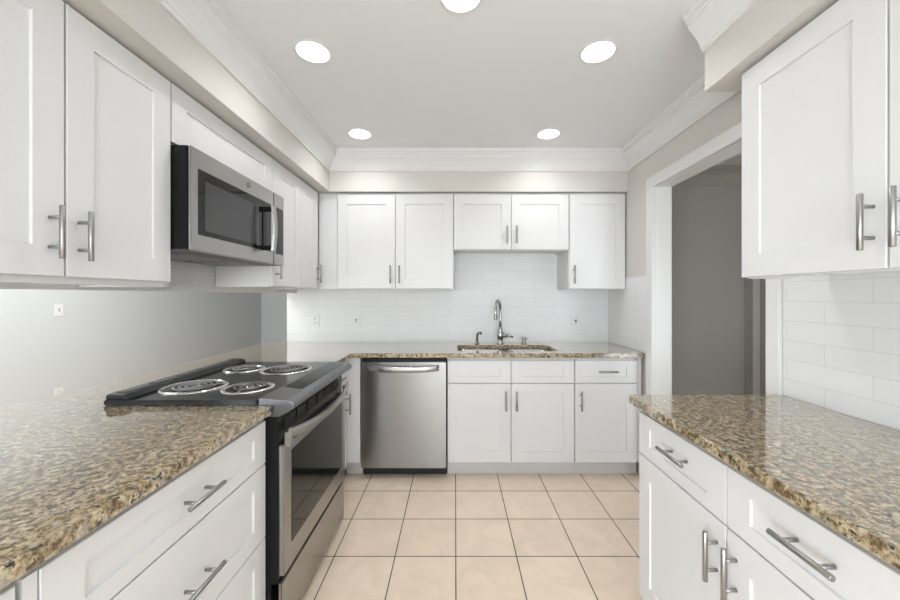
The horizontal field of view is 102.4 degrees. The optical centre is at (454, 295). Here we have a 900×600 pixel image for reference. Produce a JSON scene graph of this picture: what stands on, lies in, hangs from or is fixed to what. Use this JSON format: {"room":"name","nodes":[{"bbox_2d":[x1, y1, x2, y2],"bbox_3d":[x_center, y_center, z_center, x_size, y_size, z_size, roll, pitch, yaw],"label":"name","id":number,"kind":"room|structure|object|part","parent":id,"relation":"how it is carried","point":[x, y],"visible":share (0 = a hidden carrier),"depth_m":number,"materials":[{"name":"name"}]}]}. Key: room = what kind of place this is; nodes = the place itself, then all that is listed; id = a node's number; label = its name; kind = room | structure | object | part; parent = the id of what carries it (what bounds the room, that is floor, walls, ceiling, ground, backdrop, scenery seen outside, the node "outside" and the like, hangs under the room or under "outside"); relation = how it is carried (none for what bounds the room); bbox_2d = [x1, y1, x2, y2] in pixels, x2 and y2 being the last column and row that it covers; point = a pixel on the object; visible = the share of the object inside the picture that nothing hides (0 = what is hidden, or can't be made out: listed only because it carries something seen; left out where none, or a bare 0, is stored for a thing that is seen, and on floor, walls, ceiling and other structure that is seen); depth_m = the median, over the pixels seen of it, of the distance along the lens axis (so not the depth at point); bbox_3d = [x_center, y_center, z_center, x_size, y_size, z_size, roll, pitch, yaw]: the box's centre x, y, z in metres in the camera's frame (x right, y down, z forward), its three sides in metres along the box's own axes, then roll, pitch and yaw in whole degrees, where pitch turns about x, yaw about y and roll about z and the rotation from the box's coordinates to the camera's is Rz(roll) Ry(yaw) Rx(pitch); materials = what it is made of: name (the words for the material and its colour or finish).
{"room":"kitchen","nodes":[
{"label":"kitchen","id":0,"kind":"room"},
{"bbox_2d":[0,289,260,408],"bbox_3d":[-3.860,0.096,2.150,0.120,2.440,9.900,0,0,0],"label":"wall","id":1,"kind":"structure","parent":0,"point":[100,336],"depth_m":3.94,"materials":[{"name":"grey paint"}]},
{"bbox_2d":[55,304,62,315],"bbox_3d":[-3.791,0.138,3.470,0.018,0.116,0.072,0,0,0],"label":"light switch","id":2,"kind":"object","parent":1,"relation":"attached to","point":[58,307],"visible":1,"depth_m":3.46,"materials":[{"name":"white plastic"}]},
{"bbox_2d":[55,387,62,394],"bbox_3d":[-3.795,0.944,3.470,0.009,0.116,0.072,0,0,0],"label":"wall outlet","id":3,"kind":"object","parent":1,"relation":"attached to","point":[57,390],"visible":0.44,"depth_m":3.46,"materials":[{"name":"white plastic"}]},
{"bbox_2d":[0,288,266,292],"bbox_3d":[-1.464,-0.573,0.204,0.112,1.102,6.008,0,0,0],"label":"wall","id":4,"kind":"structure","parent":0,"point":[0,288],"depth_m":1.59,"materials":[{"name":"white paint"}]},
{"bbox_2d":[0,0,169,286],"bbox_3d":[-1.210,-0.422,0.982,0.370,0.781,0.755,0,0,0],"label":"upper cabinet","id":5,"kind":"object","parent":4,"relation":"attached to","point":[85,121],"visible":1,"depth_m":1.02,"materials":[{"name":"white wood"}]},
{"bbox_3d":[-1.075,-0.426,0.797,0.020,0.749,0.380,0,0,0],"label":"door","id":6,"kind":"part","parent":5,"relation":"part of","materials":[{"name":"white wood"}]},
{"bbox_3d":[-1.046,-0.167,0.951,0.042,0.140,0.013,0,0,0],"label":"handle","id":7,"kind":"part","parent":5,"relation":"part of","materials":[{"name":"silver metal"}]},
{"bbox_3d":[-1.046,-0.167,1.026,0.042,0.140,0.013,0,0,0],"label":"handle","id":8,"kind":"part","parent":5,"relation":"part of","materials":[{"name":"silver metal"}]},
{"bbox_3d":[-1.075,-0.426,1.175,0.020,0.749,0.363,0,0,0],"label":"door","id":9,"kind":"part","parent":5,"relation":"part of","materials":[{"name":"white wood"}]},
{"bbox_2d":[0,260,296,292],"bbox_3d":[-1.404,-0.203,1.550,0.008,0.362,3.300,0,0,0],"label":"trim","id":10,"kind":"structure","parent":4,"relation":"attached to","point":[184,276],"depth_m":1.88,"materials":[{"name":"wood"}]},
{"bbox_2d":[170,83,271,190],"bbox_3d":[-1.230,-0.694,1.735,0.330,0.239,0.748,0,0,0],"label":"upper cabinet","id":11,"kind":"object","parent":4,"relation":"attached to","point":[191,123],"visible":0.26,"depth_m":1.60,"materials":[{"name":"white wood"}]},
{"bbox_2d":[170,145,283,265],"bbox_3d":[-1.161,-0.365,1.735,0.469,0.405,0.742,0,0,0],"label":"microwave oven","id":12,"kind":"object","parent":11,"relation":"attached to","point":[219,216],"visible":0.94,"depth_m":1.55,"materials":[{"name":"silver metal"}]},
{"bbox_3d":[-1.196,-0.174,1.735,0.369,0.005,0.732,0,0,0],"label":"plate","id":13,"kind":"part","parent":12,"relation":"part of","materials":[{"name":"grey metal"}]},
{"bbox_3d":[-0.968,-0.348,1.885,0.051,0.226,0.032,0,0,0],"label":"handle mount","id":14,"kind":"part","parent":12,"relation":"part of","materials":[{"name":"black plastic"}]},
{"bbox_3d":[-0.939,-0.348,1.885,0.024,0.232,0.032,0,0,0],"label":"handle","id":15,"kind":"part","parent":12,"relation":"part of","materials":[{"name":"silver metal"}]},
{"bbox_3d":[-1.001,-0.369,2.046,0.012,0.397,0.119,0,0,0],"label":"control panel","id":16,"kind":"part","parent":12,"relation":"part of","materials":[{"name":"silver metal"}]},
{"bbox_2d":[216,159,321,288],"bbox_3d":[-1.210,-0.431,2.483,0.370,0.763,0.745,0,0,0],"label":"upper cabinet","id":17,"kind":"object","parent":4,"relation":"attached to","point":[299,270],"visible":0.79,"depth_m":2.38,"materials":[{"name":"white wood"}]},
{"bbox_3d":[-1.046,-0.167,2.150,0.042,0.140,0.013,0,0,0],"label":"handle","id":18,"kind":"part","parent":17,"relation":"part of","materials":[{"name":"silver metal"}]},
{"bbox_3d":[-1.075,-0.428,2.304,0.020,0.745,0.379,0,0,0],"label":"door","id":19,"kind":"part","parent":17,"relation":"part of","materials":[{"name":"white wood"}]},
{"bbox_3d":[-1.075,-0.428,2.656,0.020,0.745,0.316,0,0,0],"label":"door","id":20,"kind":"part","parent":17,"relation":"part of","materials":[{"name":"white wood"}]},
{"bbox_3d":[-1.046,-0.167,2.782,0.042,0.140,0.013,0,0,0],"label":"handle","id":21,"kind":"part","parent":17,"relation":"part of","materials":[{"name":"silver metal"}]},
{"bbox_2d":[261,293,286,343],"bbox_3d":[-2.660,0.096,7.160,2.520,2.440,0.120,0,0,0],"label":"wall","id":22,"kind":"structure","parent":0,"point":[273,305],"depth_m":7.10,"materials":[{"name":"grey paint"}]},
{"bbox_2d":[62,0,627,202],"bbox_3d":[-0.025,-0.970,0.203,2.764,0.308,6.007,0,0,0],"label":"soffit","id":23,"kind":"structure","parent":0,"point":[144,28],"depth_m":1.81,"materials":[{"name":"white paint"}]},
{"bbox_2d":[156,0,737,171],"bbox_3d":[0.186,-1.048,0.021,2.342,0.152,5.639,0,0,0],"label":"trim","id":24,"kind":"structure","parent":23,"relation":"attached to","point":[209,22],"depth_m":2.33,"materials":[{"name":"white"}]},
{"bbox_2d":[302,444,642,599],"bbox_3d":[-0.600,1.366,2.150,6.700,0.100,10.200,0,0,0],"label":"floor","id":25,"kind":"structure","parent":0,"point":[447,536],"depth_m":1.94,"materials":[{"name":"tile"}]},
{"bbox_2d":[0,585,14,599],"bbox_3d":[-1.015,0.879,0.242,0.620,0.872,0.685,0,0,0],"label":"base cabinet","id":26,"kind":"object","parent":25,"relation":"on","point":[8,592],"visible":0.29,"depth_m":0.57,"materials":[{"name":"white wood"}]},
{"bbox_2d":[9,421,264,599],"bbox_3d":[-0.995,0.879,0.970,0.660,0.872,0.760,0,0,0],"label":"base cabinet","id":27,"kind":"object","parent":25,"relation":"on","point":[200,534],"visible":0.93,"depth_m":0.94,"materials":[{"name":"white wood"}]},
{"bbox_3d":[-0.715,0.761,0.982,0.020,0.268,0.732,0,0,0],"label":"drawer","id":28,"kind":"part","parent":27,"relation":"part of","materials":[{"name":"white wood"}]},
{"bbox_3d":[-0.686,0.776,0.986,0.042,0.013,0.140,0,0,0],"label":"handle","id":29,"kind":"part","parent":27,"relation":"part of","materials":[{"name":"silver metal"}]},
{"bbox_3d":[-0.686,0.543,0.986,0.042,0.013,0.140,0,0,0],"label":"handle","id":30,"kind":"part","parent":27,"relation":"part of","materials":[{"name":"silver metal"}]},
{"bbox_3d":[-0.715,1.049,0.982,0.020,0.297,0.732,0,0,0],"label":"drawer","id":31,"kind":"part","parent":27,"relation":"part of","materials":[{"name":"white wood"}]},
{"bbox_2d":[104,358,351,599],"bbox_3d":[-0.948,0.840,1.733,0.714,0.950,0.784,0,0,0],"label":"electric range","id":32,"kind":"object","parent":25,"relation":"on","point":[304,463],"visible":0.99,"depth_m":1.53,"materials":[{"name":"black metal"}]},
{"bbox_3d":[-1.262,0.377,1.733,0.079,0.022,0.770,0,0,0],"label":"vent rail","id":33,"kind":"part","parent":32,"relation":"part of","materials":[{"name":"black ceramic"}]},
{"bbox_3d":[-1.105,0.385,1.535,0.248,0.006,0.248,0,0,0],"label":"burner","id":34,"kind":"part","parent":32,"relation":"part of","materials":[{"name":"silver metal"}]},
{"bbox_2d":[162,381,223,392],"bbox_3d":[-1.105,0.387,1.535,0.215,0.001,0.215,0,0,0],"label":"burner","id":35,"kind":"object","parent":32,"relation":"on","point":[176,386],"depth_m":1.52,"materials":[{"name":"silver metal"}]},
{"bbox_2d":[104,362,327,405],"bbox_3d":[-1.020,0.399,1.733,0.570,0.021,0.784,0,0,0],"label":"cooktop","id":36,"kind":"object","parent":32,"relation":"in","point":[229,383],"depth_m":1.52,"materials":[{"name":"black metal"}]},
{"bbox_2d":[226,366,259,371],"bbox_3d":[-1.110,0.387,1.905,0.167,0.001,0.167,0,0,0],"label":"burner","id":37,"kind":"object","parent":32,"relation":"on","point":[235,368],"depth_m":1.89,"materials":[{"name":"silver"}]},
{"bbox_3d":[-1.110,0.385,1.905,0.200,0.006,0.200,0,0,0],"label":"burner","id":38,"kind":"part","parent":32,"relation":"part of","materials":[{"name":"silver metal"}]},
{"bbox_3d":[-0.868,0.385,1.520,0.200,0.006,0.200,0,0,0],"label":"burner","id":39,"kind":"part","parent":32,"relation":"part of","materials":[{"name":"silver metal"}]},
{"bbox_2d":[225,383,269,391],"bbox_3d":[-0.868,0.387,1.520,0.167,0.001,0.167,0,0,0],"label":"burner","id":40,"kind":"object","parent":32,"relation":"on","point":[237,387],"depth_m":1.51,"materials":[{"name":"silver metal"}]},
{"bbox_2d":[263,366,307,372],"bbox_3d":[-0.880,0.387,1.890,0.215,0.001,0.215,0,0,0],"label":"burner","id":41,"kind":"object","parent":32,"relation":"on","point":[273,369],"depth_m":1.87,"materials":[{"name":"silver"}]},
{"bbox_3d":[-0.880,0.385,1.890,0.248,0.006,0.248,0,0,0],"label":"burner","id":42,"kind":"part","parent":32,"relation":"part of","materials":[{"name":"silver metal"}]},
{"bbox_3d":[-0.669,0.418,1.733,0.134,0.071,0.762,0,0,0],"label":"control panel","id":43,"kind":"part","parent":32,"relation":"part of","materials":[{"name":"grey metal"}]},
{"bbox_3d":[-0.675,0.756,1.733,0.026,0.649,0.758,0,0,0],"label":"panel","id":44,"kind":"part","parent":32,"relation":"part of","materials":[{"name":"silver metal"}]},
{"bbox_3d":[-0.655,1.186,1.733,0.014,0.216,0.756,0,0,0],"label":"storage drawer","id":45,"kind":"part","parent":32,"relation":"part of","materials":[{"name":"silver metal"}]},
{"bbox_3d":[-0.651,0.809,1.733,0.022,0.490,0.752,0,0,0],"label":"oven door","id":46,"kind":"part","parent":32,"relation":"part of","materials":[{"name":"silver metal"}]},
{"bbox_3d":[-0.618,0.536,1.733,0.054,0.076,0.736,0,0,0],"label":"oven handle","id":47,"kind":"part","parent":32,"relation":"part of","materials":[{"name":"silver metal"}]},
{"bbox_2d":[342,358,363,473],"bbox_3d":[-1.008,0.879,2.409,0.655,0.872,0.582,0,0,0],"label":"base cabinet","id":48,"kind":"object","parent":25,"relation":"on","point":[353,375],"visible":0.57,"depth_m":2.60,"materials":[{"name":"white wood"}]},
{"bbox_3d":[-0.765,0.546,2.325,0.020,0.162,0.407,0,0,0],"label":"drawer","id":49,"kind":"part","parent":48,"relation":"part of","materials":[{"name":"white wood"}]},
{"bbox_3d":[-0.765,0.915,2.325,0.020,0.565,0.407,0,0,0],"label":"door","id":50,"kind":"part","parent":48,"relation":"part of","materials":[{"name":"white wood"}]},
{"bbox_3d":[-0.736,0.750,2.490,0.042,0.140,0.013,0,0,0],"label":"handle","id":51,"kind":"part","parent":48,"relation":"part of","materials":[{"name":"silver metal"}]},
{"bbox_2d":[361,358,447,473],"bbox_3d":[-0.367,0.885,2.852,0.610,0.854,0.636,0,0,0],"label":"dishwasher","id":52,"kind":"object","parent":25,"relation":"on","point":[404,401],"visible":0.99,"depth_m":2.58,"materials":[{"name":"silver metal"}]},
{"bbox_3d":[-0.367,0.519,2.557,0.508,0.048,0.046,0,0,0],"label":"handle","id":53,"kind":"part","parent":52,"relation":"part of","materials":[{"name":"silver metal"}]},
{"bbox_3d":[-0.367,1.260,2.680,0.610,0.105,0.040,0,0,0],"label":"toe panel","id":54,"kind":"part","parent":52,"relation":"part of","materials":[{"name":"black"}]},
{"bbox_2d":[448,358,573,473],"bbox_3d":[0.402,0.879,2.872,0.912,0.872,0.635,0,0,0],"label":"base cabinet","id":55,"kind":"object","parent":25,"relation":"on","point":[506,415],"visible":0.98,"depth_m":2.60,"materials":[{"name":"white wood"}]},
{"bbox_3d":[0.174,0.546,2.605,0.450,0.162,0.020,0,0,0],"label":"drawer","id":56,"kind":"part","parent":55,"relation":"part of","materials":[{"name":"white wood"}]},
{"bbox_3d":[0.174,0.915,2.605,0.450,0.565,0.020,0,0,0],"label":"door","id":57,"kind":"part","parent":55,"relation":"part of","materials":[{"name":"white wood"}]},
{"bbox_3d":[0.439,0.750,2.576,0.013,0.140,0.042,0,0,0],"label":"handle","id":58,"kind":"part","parent":55,"relation":"part of","materials":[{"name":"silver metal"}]},
{"bbox_3d":[0.630,0.546,2.605,0.452,0.162,0.020,0,0,0],"label":"drawer","id":59,"kind":"part","parent":55,"relation":"part of","materials":[{"name":"white wood"}]},
{"bbox_3d":[0.630,0.915,2.605,0.452,0.565,0.020,0,0,0],"label":"door","id":60,"kind":"part","parent":55,"relation":"part of","materials":[{"name":"white wood"}]},
{"bbox_2d":[571,358,640,473],"bbox_3d":[1.099,0.879,2.870,0.479,0.872,0.630,0,0,0],"label":"base cabinet","id":61,"kind":"object","parent":25,"relation":"on","point":[606,425],"visible":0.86,"depth_m":2.60,"materials":[{"name":"white wood"}]},
{"bbox_2d":[0,342,643,589],"bbox_3d":[-0.153,0.426,1.540,2.993,0.033,3.320,0,0,0],"label":"countertop","id":62,"kind":"structure","parent":61,"relation":"on","point":[71,462],"depth_m":1.04,"materials":[{"name":"stone"}]},
{"bbox_2d":[475,331,481,343],"bbox_3d":[0.195,0.357,3.066,0.040,0.106,0.062,0,0,-38],"label":"sprayer","id":63,"kind":"object","parent":62,"relation":"on","point":[478,332],"visible":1,"depth_m":3.06,"materials":[{"name":"silver metal"}]},
{"bbox_2d":[494,299,513,343],"bbox_3d":[0.371,0.220,3.018,0.240,0.380,0.124,0,0,-43],"label":"kitchen faucet","id":64,"kind":"object","parent":62,"relation":"on","point":[500,335],"visible":1,"depth_m":3.06,"materials":[{"name":"silver metal"}]},
{"bbox_3d":[0.356,0.150,2.995,0.023,0.239,0.193,0,0,20],"label":"spout","id":65,"kind":"part","parent":64,"relation":"part of","materials":[{"name":"silver metal"}]},
{"bbox_2d":[458,349,549,350],"bbox_3d":[0.393,0.534,2.835,0.761,0.180,0.356,0,0,0],"label":"sink","id":66,"kind":"object","parent":62,"relation":"in","point":[458,349],"visible":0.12,"depth_m":3.00,"materials":[{"name":"silver metal"}]},
{"bbox_3d":[0.205,0.534,2.835,0.386,0.180,0.356,0,0,0],"label":"bowl","id":67,"kind":"part","parent":66,"relation":"part of","materials":[{"name":"silver metal"}]},
{"bbox_3d":[0.588,0.534,2.835,0.371,0.180,0.356,0,0,0],"label":"bowl","id":68,"kind":"part","parent":66,"relation":"part of","materials":[{"name":"silver metal"}]},
{"bbox_2d":[521,337,527,343],"bbox_3d":[0.589,0.380,3.075,0.053,0.060,0.046,0,0,0],"label":"soap dispenser","id":69,"kind":"object","parent":62,"relation":"on","point":[523,338],"visible":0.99,"depth_m":3.06,"materials":[{"name":"silver metal"}]},
{"bbox_3d":[0.900,0.750,2.576,0.013,0.140,0.042,0,0,0],"label":"handle","id":70,"kind":"part","parent":61,"relation":"part of","materials":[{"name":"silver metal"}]},
{"bbox_3d":[1.084,0.546,2.605,0.445,0.162,0.020,0,0,0],"label":"drawer","id":71,"kind":"part","parent":61,"relation":"part of","materials":[{"name":"white wood"}]},
{"bbox_3d":[1.084,0.915,2.605,0.445,0.565,0.020,0,0,0],"label":"door","id":72,"kind":"part","parent":61,"relation":"part of","materials":[{"name":"white wood"}]},
{"bbox_3d":[1.088,0.543,2.576,0.140,0.013,0.042,0,0,0],"label":"handle","id":73,"kind":"part","parent":61,"relation":"part of","materials":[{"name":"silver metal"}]},
{"bbox_2d":[639,411,899,599],"bbox_3d":[1.025,0.879,0.987,0.650,0.872,0.942,0,0,0],"label":"base cabinet","id":74,"kind":"object","parent":25,"relation":"on","point":[708,530],"visible":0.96,"depth_m":0.98,"materials":[{"name":"white wood"}]},
{"bbox_3d":[0.721,0.532,1.197,0.042,0.013,0.140,0,0,0],"label":"handle","id":75,"kind":"part","parent":74,"relation":"part of","materials":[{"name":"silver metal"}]},
{"bbox_3d":[0.750,0.915,1.222,0.020,0.565,0.465,0,0,0],"label":"door","id":76,"kind":"part","parent":74,"relation":"part of","materials":[{"name":"white wood"}]},
{"bbox_3d":[0.750,0.546,1.222,0.020,0.162,0.465,0,0,0],"label":"drawer","id":77,"kind":"part","parent":74,"relation":"part of","materials":[{"name":"white wood"}]},
{"bbox_3d":[0.721,0.736,1.022,0.042,0.140,0.013,0,0,0],"label":"handle","id":78,"kind":"part","parent":74,"relation":"part of","materials":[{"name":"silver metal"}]},
{"bbox_3d":[0.721,0.736,0.952,0.042,0.140,0.013,0,0,0],"label":"handle","id":79,"kind":"part","parent":74,"relation":"part of","materials":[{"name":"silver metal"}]},
{"bbox_2d":[629,395,899,569],"bbox_3d":[1.032,0.426,0.994,0.635,0.033,1.007,0,0,0],"label":"countertop","id":80,"kind":"structure","parent":74,"relation":"on","point":[842,470],"depth_m":0.94,"materials":[{"name":"stone"}]},
{"bbox_3d":[0.750,0.915,0.752,0.020,0.565,0.465,0,0,0],"label":"door","id":81,"kind":"part","parent":74,"relation":"part of","materials":[{"name":"white wood"}]},
{"bbox_3d":[0.721,0.530,0.746,0.042,0.013,0.140,0,0,0],"label":"handle","id":82,"kind":"part","parent":74,"relation":"part of","materials":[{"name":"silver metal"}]},
{"bbox_3d":[0.750,0.546,0.752,0.020,0.162,0.465,0,0,0],"label":"drawer","id":83,"kind":"part","parent":74,"relation":"part of","materials":[{"name":"white wood"}]},
{"bbox_2d":[220,0,741,164],"bbox_3d":[-0.600,-1.184,2.150,6.700,0.120,10.200,0,0,0],"label":"ceiling","id":84,"kind":"structure","parent":0,"point":[406,73],"depth_m":1.79,"materials":[{"name":"white paint"}]},
{"bbox_2d":[293,39,331,63],"bbox_3d":[-0.655,-1.148,1.671,0.168,0.056,0.168,0,0,0],"label":"ceiling light","id":85,"kind":"object","parent":84,"relation":"attached to","point":[311,51],"visible":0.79,"depth_m":1.71,"materials":[{"name":"white"}]},
{"bbox_2d":[347,128,371,139],"bbox_3d":[-0.661,-1.148,2.519,0.168,0.056,0.168,0,0,0],"label":"ceiling light","id":86,"kind":"object","parent":84,"relation":"attached to","point":[362,134],"visible":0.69,"depth_m":2.57,"materials":[{"name":"white plastic"}]},
{"bbox_2d":[439,0,481,13],"bbox_3d":[0.022,-1.148,1.360,0.168,0.056,0.168,0,0,0],"label":"ceiling light","id":87,"kind":"object","parent":84,"relation":"attached to","point":[454,6],"visible":1,"depth_m":1.42,"materials":[{"name":"white"}]},
{"bbox_2d":[536,128,560,139],"bbox_3d":[0.650,-1.148,2.519,0.168,0.056,0.168,0,0,0],"label":"ceiling light","id":88,"kind":"object","parent":84,"relation":"attached to","point":[545,134],"visible":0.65,"depth_m":2.57,"materials":[{"name":"white"}]},
{"bbox_2d":[579,39,617,63],"bbox_3d":[0.660,-1.148,1.671,0.168,0.056,0.168,0,0,0],"label":"ceiling light","id":89,"kind":"object","parent":84,"relation":"attached to","point":[598,51],"visible":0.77,"depth_m":1.71,"materials":[{"name":"white plastic"}]},
{"bbox_2d":[318,186,744,443],"bbox_3d":[0.608,0.096,3.260,4.185,2.440,0.120,0,0,0],"label":"wall","id":90,"kind":"structure","parent":0,"point":[708,283],"depth_m":3.20,"materials":[{"name":"grey paint"}]},
{"bbox_2d":[311,314,319,326],"bbox_3d":[-1.233,0.222,3.195,0.072,0.116,0.009,0,0,0],"label":"wall outlet","id":91,"kind":"object","parent":90,"relation":"attached to","point":[315,318],"visible":1,"depth_m":3.19,"materials":[{"name":"white plastic"}]},
{"bbox_2d":[352,314,359,326],"bbox_3d":[-0.873,0.222,3.191,0.072,0.116,0.018,0,0,0],"label":"light switch","id":92,"kind":"object","parent":90,"relation":"attached to","point":[355,317],"visible":1,"depth_m":3.19,"materials":[{"name":"white plastic"}]},
{"bbox_2d":[319,193,453,289],"bbox_3d":[-0.548,-0.431,3.008,1.072,0.763,0.377,0,0,0],"label":"upper cabinet","id":93,"kind":"object","parent":90,"relation":"attached to","point":[367,240],"visible":1,"depth_m":2.87,"materials":[{"name":"white wood"}]},
{"bbox_3d":[-0.700,-0.428,2.870,0.453,0.745,0.020,0,0,0],"label":"door","id":94,"kind":"part","parent":93,"relation":"part of","materials":[{"name":"white wood"}]},
{"bbox_3d":[-0.506,-0.165,2.841,0.013,0.140,0.042,0,0,0],"label":"handle","id":95,"kind":"part","parent":93,"relation":"part of","materials":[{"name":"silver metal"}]},
{"bbox_3d":[-0.436,-0.165,2.841,0.013,0.140,0.042,0,0,0],"label":"handle","id":96,"kind":"part","parent":93,"relation":"part of","materials":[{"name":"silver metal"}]},
{"bbox_3d":[-0.241,-0.428,2.870,0.454,0.745,0.020,0,0,0],"label":"door","id":97,"kind":"part","parent":93,"relation":"part of","materials":[{"name":"white wood"}]},
{"bbox_2d":[287,252,607,341],"bbox_3d":[-0.064,0.013,3.204,2.842,0.794,0.008,0,0,0],"label":"backsplash","id":98,"kind":"structure","parent":90,"relation":"attached to","point":[525,284],"depth_m":3.20,"materials":[{"name":"tile"}]},
{"bbox_2d":[488,314,498,326],"bbox_3d":[0.352,0.222,3.195,0.118,0.116,0.010,0,0,0],"label":"light switch","id":99,"kind":"object","parent":90,"relation":"attached to","point":[491,322],"visible":0.54,"depth_m":3.19,"materials":[{"name":"white plastic"}]},
{"bbox_2d":[454,193,567,254],"bbox_3d":[0.445,-0.587,3.008,0.910,0.453,0.377,0,0,0],"label":"upper cabinet","id":100,"kind":"object","parent":90,"relation":"attached to","point":[483,222],"visible":0.98,"depth_m":2.86,"materials":[{"name":"white wood"}]},
{"bbox_3d":[0.218,-0.583,2.870,0.449,0.435,0.020,0,0,0],"label":"door","id":101,"kind":"part","parent":100,"relation":"part of","materials":[{"name":"white wood"}]},
{"bbox_3d":[0.408,-0.477,2.841,0.013,0.140,0.042,0,0,0],"label":"handle","id":102,"kind":"part","parent":100,"relation":"part of","materials":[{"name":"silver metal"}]},
{"bbox_3d":[0.484,-0.477,2.841,0.013,0.140,0.042,0,0,0],"label":"handle","id":103,"kind":"part","parent":100,"relation":"part of","materials":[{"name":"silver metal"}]},
{"bbox_3d":[0.672,-0.583,2.870,0.449,0.435,0.020,0,0,0],"label":"door","id":104,"kind":"part","parent":100,"relation":"part of","materials":[{"name":"white wood"}]},
{"bbox_2d":[571,314,579,326],"bbox_3d":[1.064,0.222,3.194,0.072,0.116,0.011,0,0,0],"label":"wall outlet","id":105,"kind":"object","parent":90,"relation":"attached to","point":[575,318],"visible":1,"depth_m":3.19,"materials":[{"name":"white plastic"}]},
{"bbox_2d":[557,193,624,289],"bbox_3d":[1.125,-0.431,3.008,0.446,0.763,0.377,0,0,0],"label":"upper cabinet","id":106,"kind":"object","parent":90,"relation":"attached to","point":[594,258],"visible":0.96,"depth_m":2.87,"materials":[{"name":"white wood"}]},
{"bbox_3d":[0.938,-0.165,2.841,0.013,0.140,0.042,0,0,0],"label":"handle","id":107,"kind":"part","parent":106,"relation":"part of","materials":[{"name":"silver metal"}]},
{"bbox_2d":[674,165,741,185],"bbox_3d":[2.014,-1.048,3.164,1.090,0.152,0.072,0,0,0],"label":"trim","id":108,"kind":"structure","parent":90,"relation":"attached to","point":[716,175],"depth_m":3.17,"materials":[{"name":"grey paint"}]},
{"bbox_2d":[745,277,752,394],"bbox_3d":[2.630,0.096,1.849,0.140,2.440,2.699,0,0,0],"label":"wall","id":109,"kind":"structure","parent":0,"point":[748,282],"depth_m":3.16,"materials":[{"name":"grey paint"}]},
{"bbox_2d":[753,279,759,394],"bbox_3d":[2.550,0.266,2.600,0.019,2.100,0.980,0,0,0],"label":"trim","id":110,"kind":"structure","parent":109,"relation":"attached to","point":[756,282],"depth_m":3.05,"materials":[{"name":"white"}]},
{"bbox_2d":[760,279,765,394],"bbox_3d":[2.542,0.298,2.600,0.034,2.025,0.800,0,0,0],"label":"door","id":111,"kind":"structure","parent":109,"relation":"in","point":[762,281],"depth_m":2.97,"materials":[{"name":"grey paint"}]},
{"bbox_2d":[609,92,899,472],"bbox_3d":[1.413,0.096,0.204,0.110,2.440,6.008,0,0,0],"label":"wall","id":112,"kind":"structure","parent":0,"point":[727,115],"depth_m":2.58,"materials":[{"name":"white paint"}]},
{"bbox_2d":[608,276,645,352],"bbox_3d":[1.354,0.135,2.873,0.008,0.550,0.654,0,0,0],"label":"backsplash","id":113,"kind":"structure","parent":112,"relation":"attached to","point":[626,321],"depth_m":2.82,"materials":[{"name":"tile"}]},
{"bbox_2d":[646,122,782,394],"bbox_3d":[1.407,0.252,2.018,0.137,2.129,1.045,0,0,0],"label":"trim","id":114,"kind":"structure","parent":112,"relation":"attached to","point":[727,144],"depth_m":2.46,"materials":[{"name":"white wood"}]},
{"bbox_2d":[742,0,899,278],"bbox_3d":[1.173,-0.436,0.861,0.348,0.753,0.906,0,0,0],"label":"upper cabinet","id":115,"kind":"object","parent":112,"relation":"attached to","point":[821,111],"visible":1,"depth_m":1.02,"materials":[{"name":"white wood"}]},
{"bbox_3d":[1.020,-0.182,0.900,0.042,0.140,0.013,0,0,0],"label":"handle","id":116,"kind":"part","parent":115,"relation":"part of","materials":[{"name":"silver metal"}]},
{"bbox_3d":[1.020,-0.182,0.833,0.042,0.140,0.013,0,0,0],"label":"handle","id":117,"kind":"part","parent":115,"relation":"part of","materials":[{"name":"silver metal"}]},
{"bbox_3d":[1.050,-0.433,0.640,0.020,0.735,0.454,0,0,0],"label":"door","id":118,"kind":"part","parent":115,"relation":"part of","materials":[{"name":"white wood"}]},
{"bbox_2d":[783,271,899,429],"bbox_3d":[1.354,0.163,0.595,0.008,0.494,1.790,0,0,0],"label":"backsplash","id":119,"kind":"structure","parent":112,"relation":"attached to","point":[841,333],"depth_m":1.25,"materials":[{"name":"tile"}]},
{"bbox_2d":[705,0,838,91],"bbox_3d":[1.179,-0.970,-0.675,0.357,0.308,4.250,0,0,0],"label":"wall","id":120,"kind":"structure","parent":0,"point":[767,24],"depth_m":1.22,"materials":[{"name":"white paint"}]},
{"bbox_3d":[-0.600,0.096,-2.850,6.700,2.440,0.100,0,0,0],"label":"wall","id":121,"kind":"structure","parent":0,"visible":0},
{"bbox_2d":[682,0,757,52],"bbox_3d":[0.955,-1.048,-0.674,0.089,0.152,4.249,0,0,0],"label":"trim","id":122,"kind":"structure","parent":121,"relation":"attached to","point":[707,20],"depth_m":1.35,"materials":[{"name":"white"}]}
]}

